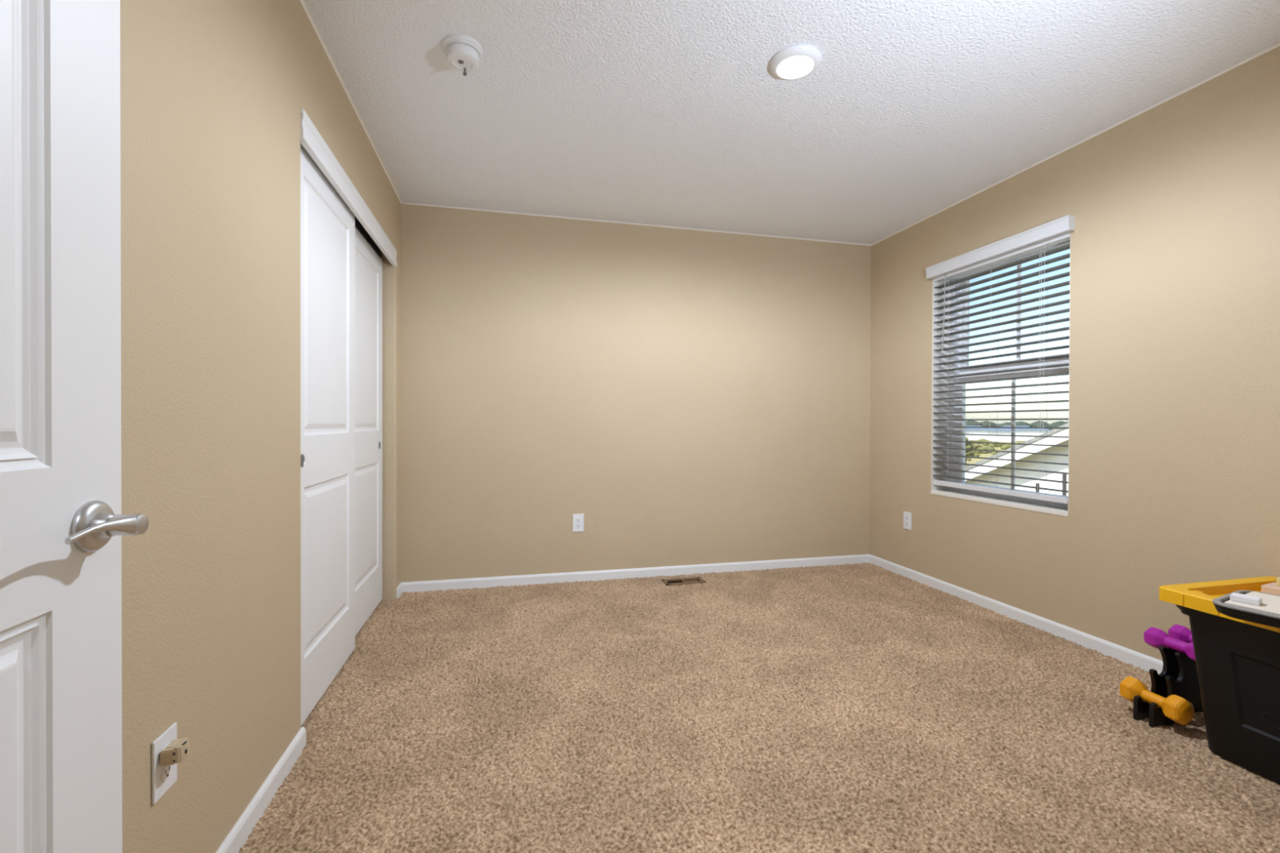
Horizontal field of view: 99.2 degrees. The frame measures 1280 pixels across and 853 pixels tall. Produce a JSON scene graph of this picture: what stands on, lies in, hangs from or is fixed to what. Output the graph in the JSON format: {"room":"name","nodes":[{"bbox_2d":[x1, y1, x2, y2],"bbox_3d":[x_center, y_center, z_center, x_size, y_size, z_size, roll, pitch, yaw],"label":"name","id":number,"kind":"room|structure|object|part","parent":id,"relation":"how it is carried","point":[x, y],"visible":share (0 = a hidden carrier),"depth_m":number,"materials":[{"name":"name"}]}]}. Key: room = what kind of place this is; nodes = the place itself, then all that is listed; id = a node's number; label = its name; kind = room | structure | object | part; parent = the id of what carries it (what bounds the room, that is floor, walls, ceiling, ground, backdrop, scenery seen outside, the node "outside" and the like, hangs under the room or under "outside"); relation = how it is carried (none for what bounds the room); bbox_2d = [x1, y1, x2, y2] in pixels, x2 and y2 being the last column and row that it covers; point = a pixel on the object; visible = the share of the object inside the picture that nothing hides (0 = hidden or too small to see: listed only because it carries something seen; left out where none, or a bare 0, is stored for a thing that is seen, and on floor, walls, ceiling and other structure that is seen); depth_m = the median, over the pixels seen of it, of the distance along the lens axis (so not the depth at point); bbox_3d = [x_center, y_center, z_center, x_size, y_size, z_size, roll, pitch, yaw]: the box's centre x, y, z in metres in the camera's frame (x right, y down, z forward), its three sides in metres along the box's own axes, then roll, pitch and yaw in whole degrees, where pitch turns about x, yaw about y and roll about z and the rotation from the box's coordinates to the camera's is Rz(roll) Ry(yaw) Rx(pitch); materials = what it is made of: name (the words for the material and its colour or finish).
{"room":"empty bedroom","nodes":[
{"label":"empty bedroom","id":0,"kind":"room"},
{"bbox_2d":[120,0,400,852],"bbox_3d":[-1.131,-0.128,1.626,0.115,2.560,3.851,0,0,-13],"label":"wall","id":1,"kind":"structure","parent":0,"point":[214,94],"depth_m":1.28,"materials":[{"name":"beige paint"}]},
{"bbox_2d":[151,722,177,804],"bbox_3d":[-0.938,0.664,1.078,0.008,0.120,0.075,0,0,-13],"label":"wall outlet","id":2,"kind":"object","parent":1,"relation":"attached to","point":[163,777],"visible":0.67,"depth_m":1.06,"materials":[{"name":"white plastic"}]},
{"bbox_2d":[160,764,172,782],"bbox_3d":[-0.937,0.683,1.078,0.004,0.028,0.034,0,0,-13],"label":"receptacle","id":3,"kind":"object","parent":2,"relation":"attached to","point":[166,771],"depth_m":1.08,"materials":[{"name":"white plastic"}]},
{"bbox_2d":[160,737,189,765],"bbox_3d":[-0.915,0.641,1.078,0.037,0.032,0.044,0,0,-13],"label":"plug adapter","id":4,"kind":"object","parent":2,"relation":"attached to","point":[178,749],"visible":1,"depth_m":1.06,"materials":[{"name":"beige plastic"}]},
{"bbox_2d":[215,726,306,852],"bbox_3d":[-0.884,1.041,0.859,0.013,0.092,1.929,0,0,-13],"label":"baseboard","id":5,"kind":"structure","parent":1,"relation":"attached to","point":[237,837],"depth_m":1.49,"materials":[{"name":"white paint"}]},
{"bbox_2d":[300,142,355,726],"bbox_3d":[-1.255,0.028,2.171,0.035,2.012,0.745,0,0,-13],"label":"door","id":6,"kind":"structure","parent":1,"relation":"in","point":[327,224],"depth_m":2.12,"materials":[{"name":"white paint"}]},
{"bbox_2d":[300,107,396,266],"bbox_3d":[-1.337,-1.004,2.519,0.112,0.097,1.527,0,0,-13],"label":"trim","id":7,"kind":"structure","parent":1,"relation":"attached to","point":[311,139],"depth_m":2.26,"materials":[{"name":"white paint"}]},
{"bbox_2d":[355,226,382,635],"bbox_3d":[-1.460,0.023,2.872,0.035,2.012,0.760,0,0,-13],"label":"door","id":8,"kind":"structure","parent":1,"relation":"in","point":[368,264],"depth_m":2.93,"materials":[{"name":"white paint"}]},
{"bbox_2d":[396,582,402,598],"bbox_3d":[-1.482,1.025,3.361,0.013,0.092,0.126,0,0,-13],"label":"baseboard","id":9,"kind":"structure","parent":1,"relation":"attached to","point":[399,589],"depth_m":3.33,"materials":[{"name":"white paint"}]},
{"bbox_2d":[400,204,871,582],"bbox_3d":[0.147,-0.138,3.870,3.615,2.560,0.120,0,0,-13],"label":"wall","id":10,"kind":"structure","parent":0,"point":[699,397],"depth_m":3.74,"materials":[{"name":"beige paint"}]},
{"bbox_2d":[572,513,583,532],"bbox_3d":[-0.416,0.650,3.675,0.075,0.120,0.008,0,0,-13],"label":"wall outlet","id":11,"kind":"object","parent":10,"relation":"attached to","point":[578,519],"visible":1,"depth_m":3.67,"materials":[{"name":"white plastic"}]},
{"bbox_2d":[401,554,869,592],"bbox_3d":[0.135,1.027,3.807,3.363,0.092,0.013,0,0,-13],"label":"baseboard","id":12,"kind":"structure","parent":10,"relation":"attached to","point":[482,582],"depth_m":3.74,"materials":[{"name":"white paint"}]},
{"bbox_2d":[299,0,1279,245],"bbox_3d":[0.559,-1.382,2.048,3.365,0.007,3.601,0,0,-13],"label":"trim","id":13,"kind":"structure","parent":10,"relation":"attached to","point":[301,1],"depth_m":2.86,"materials":[{"name":"white paint"}]},
{"bbox_2d":[238,562,1279,852],"bbox_3d":[0.494,1.058,2.012,3.500,0.014,3.671,0,0,-13],"label":"floor","id":14,"kind":"structure","parent":0,"point":[864,707],"depth_m":1.87,"materials":[{"name":"beige carpet"}]},
{"bbox_2d":[1133,646,1203,727],"bbox_3d":[2.019,0.933,2.000,0.456,0.252,0.063,0,0,-13],"label":"dumbbell rack","id":15,"kind":"object","parent":14,"relation":"on","point":[1179,677],"visible":0.38,"depth_m":1.96,"materials":[{"name":"black plastic"}]},
{"bbox_2d":[1119,675,1194,724],"bbox_3d":[1.853,0.982,1.960,0.082,0.092,0.204,0,0,-13],"label":"dumbbell","id":16,"kind":"object","parent":15,"relation":"on","point":[1177,708],"visible":0.98,"depth_m":1.91,"materials":[{"name":"orange plastic"}]},
{"bbox_3d":[1.853,0.982,1.961,0.041,0.041,0.090,0,0,-13],"label":"handle","id":17,"kind":"part","parent":16,"relation":"part of","materials":[{"name":"orange plastic"}]},
{"bbox_3d":[2.013,0.933,2.024,0.456,0.252,0.013,0,0,-13],"label":"plate","id":18,"kind":"part","parent":15,"relation":"part of","materials":[{"name":"black plastic"}]},
{"bbox_2d":[1143,626,1195,661],"bbox_3d":[1.959,0.797,1.985,0.067,0.074,0.197,0,0,-13],"label":"dumbbell","id":19,"kind":"object","parent":15,"relation":"on","point":[1155,637],"visible":0.62,"depth_m":2.01,"materials":[{"name":"purple plastic"}]},
{"bbox_3d":[1.959,0.797,1.985,0.040,0.040,0.090,0,0,-13],"label":"handle","id":20,"kind":"part","parent":19,"relation":"part of","materials":[{"name":"purple plastic"}]},
{"bbox_2d":[1168,624,1192,643],"bbox_3d":[2.080,0.797,2.014,0.067,0.074,0.197,0,0,-13],"label":"dumbbell","id":21,"kind":"object","parent":15,"relation":"on","point":[1178,632],"visible":0.27,"depth_m":2.06,"materials":[{"name":"purple plastic"}]},
{"bbox_3d":[2.080,0.797,2.014,0.040,0.040,0.090,0,0,-13],"label":"handle","id":22,"kind":"part","parent":21,"relation":"part of","materials":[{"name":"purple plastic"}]},
{"bbox_2d":[1159,576,1279,784],"bbox_3d":[2.107,0.802,1.522,0.558,0.521,0.805,0,0,-13],"label":"storage tote","id":23,"kind":"object","parent":14,"relation":"on","point":[1237,661],"visible":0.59,"depth_m":1.70,"materials":[{"name":"black plastic"}]},
{"bbox_3d":[2.108,0.564,1.521,0.558,0.045,0.805,0,0,-13],"label":"lid","id":24,"kind":"part","parent":23,"relation":"part of","materials":[{"name":"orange plastic"}]},
{"bbox_2d":[1212,590,1279,628],"bbox_3d":[1.862,0.523,1.438,0.281,0.036,0.451,0,0,-27],"label":"serving tray","id":25,"kind":"object","parent":23,"relation":"on","point":[1244,614],"visible":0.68,"depth_m":1.51,"materials":[{"name":"black plastic"}]},
{"bbox_2d":[1224,591,1279,615],"bbox_3d":[1.862,0.510,1.438,0.228,0.012,0.394,0,0,-27],"label":"paper pad","id":26,"kind":"object","parent":25,"relation":"on","point":[1270,604],"visible":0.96,"depth_m":1.54,"materials":[{"name":"beige paper"}]},
{"bbox_2d":[1230,592,1262,605],"bbox_3d":[1.736,0.494,1.561,0.038,0.018,0.058,0,0,-33],"label":"block","id":27,"kind":"object","parent":26,"relation":"on","point":[1235,597],"visible":1,"depth_m":1.55,"materials":[{"name":"white plastic"}]},
{"bbox_2d":[1261,582,1279,595],"bbox_3d":[2.179,0.548,1.743,0.090,0.027,0.240,0,0,-23],"label":"bar","id":28,"kind":"object","parent":26,"relation":"on","point":[1272,588],"visible":0.8,"depth_m":1.82,"materials":[{"name":"beige"}]},
{"bbox_2d":[1275,577,1279,586],"bbox_3d":[2.215,0.520,1.751,0.104,0.028,0.200,0,0,-17],"label":"bar","id":29,"kind":"object","parent":28,"relation":"on","point":[1277,579],"visible":1,"depth_m":1.83,"materials":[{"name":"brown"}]},
{"bbox_2d":[302,0,1279,244],"bbox_3d":[0.284,-1.461,2.048,4.300,0.150,3.930,0,0,-13],"label":"ceiling","id":30,"kind":"structure","parent":0,"point":[662,113],"depth_m":2.28,"materials":[{"name":"white paint"}]},
{"bbox_2d":[441,33,483,75],"bbox_3d":[-0.650,-1.350,2.000,0.144,0.078,0.144,0,0,-13],"label":"smoke detector","id":31,"kind":"object","parent":30,"relation":"attached to","point":[464,53],"visible":1,"depth_m":1.96,"materials":[{"name":"white plastic"}]},
{"bbox_2d":[768,44,822,79],"bbox_3d":[0.589,-1.372,2.070,0.192,0.028,0.192,0,0,-13],"label":"recessed light","id":32,"kind":"object","parent":30,"relation":"in","point":[795,62],"visible":1,"depth_m":2.04,"materials":[{"name":"white plastic"}]},
{"bbox_2d":[869,46,1279,661],"bbox_3d":[2.270,-0.122,2.439,0.150,2.560,3.851,0,0,-13],"label":"wall","id":33,"kind":"structure","parent":0,"point":[1174,448],"depth_m":2.43,"materials":[{"name":"beige paint"}]},
{"bbox_2d":[903,511,911,529],"bbox_3d":[1.863,0.656,3.799,0.008,0.120,0.075,0,0,-13],"label":"wall outlet","id":34,"kind":"object","parent":33,"relation":"attached to","point":[907,516],"visible":1,"depth_m":3.79,"materials":[{"name":"white plastic"}]},
{"bbox_2d":[930,489,1068,516],"bbox_3d":[2.084,0.434,3.164,0.134,0.025,0.908,0,0,-13],"label":"trim","id":35,"kind":"structure","parent":33,"relation":"attached to","point":[1060,511],"depth_m":3.07,"materials":[{"name":"white paint"}]},
{"bbox_2d":[931,231,1071,511],"bbox_3d":[2.089,-0.280,3.160,0.128,1.452,0.916,0,0,-13],"label":"trim","id":36,"kind":"structure","parent":33,"relation":"attached to","point":[935,291],"depth_m":3.60,"materials":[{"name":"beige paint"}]},
{"bbox_2d":[947,240,1070,507],"bbox_3d":[2.191,-0.278,3.185,0.085,1.448,0.908,0,0,-13],"label":"window","id":37,"kind":"structure","parent":33,"relation":"in","point":[1062,360],"depth_m":3.46,"materials":[{"name":"white plastic"}]},
{"bbox_2d":[925,214,1075,504],"bbox_3d":[2.034,-0.327,3.144,0.097,1.424,0.942,0,0,-13],"label":"window blind","id":38,"kind":"object","parent":37,"relation":"attached to","point":[1057,231],"visible":0.85,"depth_m":3.05,"materials":[{"name":"white plastic"}]},
{"bbox_3d":[1.979,-0.297,3.465,0.054,1.315,0.002,0,0,-13],"label":"ladder cord","id":39,"kind":"part","parent":38,"relation":"part of","materials":[{"name":"white fabric"}]},
{"bbox_3d":[2.052,-0.295,3.160,0.054,1.315,0.002,0,0,-13],"label":"ladder cord","id":40,"kind":"part","parent":38,"relation":"part of","materials":[{"name":"white fabric"}]},
{"bbox_3d":[2.052,0.369,3.156,0.052,0.032,0.890,0,0,-13],"label":"rail","id":41,"kind":"part","parent":38,"relation":"part of","materials":[{"name":"white plastic"}]},
{"bbox_3d":[2.098,-0.308,2.844,0.002,1.285,0.018,0,0,-13],"label":"lift cord","id":42,"kind":"part","parent":38,"relation":"part of","materials":[{"name":"white fabric"}]},
{"bbox_3d":[2.122,-0.293,2.870,0.054,1.315,0.002,0,0,-13],"label":"ladder cord","id":43,"kind":"part","parent":38,"relation":"part of","materials":[{"name":"white fabric"}]},
{"bbox_3d":[2.177,0.039,3.183,0.034,0.743,0.828,0,0,-13],"label":"sash","id":44,"kind":"part","parent":37,"relation":"part of","materials":[{"name":"white plastic"}]},
{"bbox_3d":[2.216,-0.654,3.188,0.034,0.671,0.828,0,0,-13],"label":"sash","id":45,"kind":"part","parent":37,"relation":"part of","materials":[{"name":"white plastic"}]},
{"bbox_2d":[869,554,1163,674],"bbox_3d":[2.182,1.042,2.451,0.013,0.092,3.600,0,0,-13],"label":"baseboard","id":46,"kind":"structure","parent":33,"relation":"attached to","point":[1144,662],"depth_m":2.87,"materials":[{"name":"white paint"}]},
{"bbox_3d":[0.369,1.204,1.998,4.350,0.100,4.100,0,0,-13],"label":"floor slab","id":47,"kind":"structure","parent":0,"visible":0},
{"bbox_2d":[661,577,705,586],"bbox_3d":[0.292,1.090,3.671,0.273,0.106,0.122,0,0,-13],"label":"floor vent","id":48,"kind":"object","parent":47,"relation":"in","point":[677,581],"visible":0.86,"depth_m":3.69,"materials":[{"name":"beige metal"}]},
{"bbox_3d":[0.980,-0.113,0.246,3.580,2.560,0.115,0,0,-13],"label":"wall","id":49,"kind":"structure","parent":0,"visible":0},
{"bbox_2d":[0,0,148,852],"bbox_3d":[-0.608,0.037,0.353,0.091,2.023,0.822,0,0,-13],"label":"door","id":50,"kind":"structure","parent":49,"relation":"in","point":[63,524],"depth_m":0.65,"materials":[{"name":"white paint"}]},
{"bbox_3d":[-0.646,0.128,0.663,0.014,0.025,0.117,0,0,-10],"label":"lever","id":51,"kind":"part","parent":50,"relation":"part of","materials":[{"name":"silver metal"}]},
{"label":"outside","id":52,"kind":"structure","parent":0,"visible":0},
{"bbox_2d":[964,440,1022,466],"bbox_3d":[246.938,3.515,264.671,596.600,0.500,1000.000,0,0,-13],"label":"ground","id":53,"kind":"structure","parent":52,"point":[973,460],"depth_m":72.12,"materials":[{"name":"yellow soil"}]},
{"bbox_2d":[965,427,970,440],"bbox_3d":[78.390,1.873,132.565,5.925,3.300,5.953,0,0,-13],"label":"water","id":54,"kind":"structure","parent":53,"relation":"on","point":[967,429],"depth_m":130.27,"materials":[{"name":"white"}]},
{"bbox_2d":[964,436,979,466],"bbox_3d":[31.764,2.424,53.306,1.931,2.852,2.192,0,0,2],"label":"young tree","id":55,"kind":"object","parent":53,"relation":"on","point":[968,445],"visible":0.41,"depth_m":52.92,"materials":[{"name":"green plant"}]},
{"bbox_2d":[965,425,982,428],"bbox_3d":[97.441,1.564,160.784,8.637,3.700,8.616,0,0,-13],"label":"house","id":56,"kind":"structure","parent":53,"relation":"on","point":[966,425],"depth_m":159.33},
{"bbox_2d":[969,427,989,439],"bbox_3d":[89.053,1.847,142.464,7.490,3.300,7.501,0,0,-13],"label":"water","id":57,"kind":"structure","parent":53,"relation":"on","point":[973,430],"depth_m":141.13,"materials":[{"name":"white"}]},
{"bbox_2d":[969,438,1025,457],"bbox_3d":[60.898,3.324,89.967,56.512,1.270,52.134,0,0,-13],"label":"scrub","id":58,"kind":"object","parent":53,"relation":"on","point":[1004,446],"visible":0.18,"depth_m":87.86,"materials":[{"name":"green plant"}]},
{"bbox_2d":[986,427,1017,441],"bbox_3d":[86.228,1.962,130.011,7.739,3.200,7.808,0,0,-13],"label":"water","id":59,"kind":"structure","parent":53,"relation":"on","point":[993,431],"depth_m":128.56,"materials":[{"name":"white"}]},
{"bbox_2d":[1002,425,1029,426],"bbox_3d":[106.740,1.629,154.767,8.785,3.700,9.009,0,0,-13],"label":"house","id":60,"kind":"structure","parent":53,"relation":"on","point":[1004,425],"depth_m":153.92,"materials":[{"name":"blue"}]},
{"bbox_2d":[964,422,1068,496],"bbox_3d":[11.127,1.546,7.810,7.320,5.015,11.200,0,0,-13],"label":"neighbor house","id":61,"kind":"structure","parent":53,"relation":"on","point":[1055,432],"depth_m":9.84,"materials":[{"name":"white paint"}]},
{"bbox_2d":[965,420,1068,430],"bbox_3d":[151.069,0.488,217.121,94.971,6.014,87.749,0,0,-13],"label":"tree","id":62,"kind":"object","parent":53,"relation":"on","point":[984,424],"visible":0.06,"depth_m":209.19,"materials":[{"name":"green plant"}]},
{"bbox_2d":[1015,428,1049,440],"bbox_3d":[98.843,1.902,138.319,9.265,3.300,9.639,0,0,-13],"label":"water","id":63,"kind":"structure","parent":53,"relation":"on","point":[1035,432],"depth_m":136.85,"materials":[{"name":"white"}]}
]}

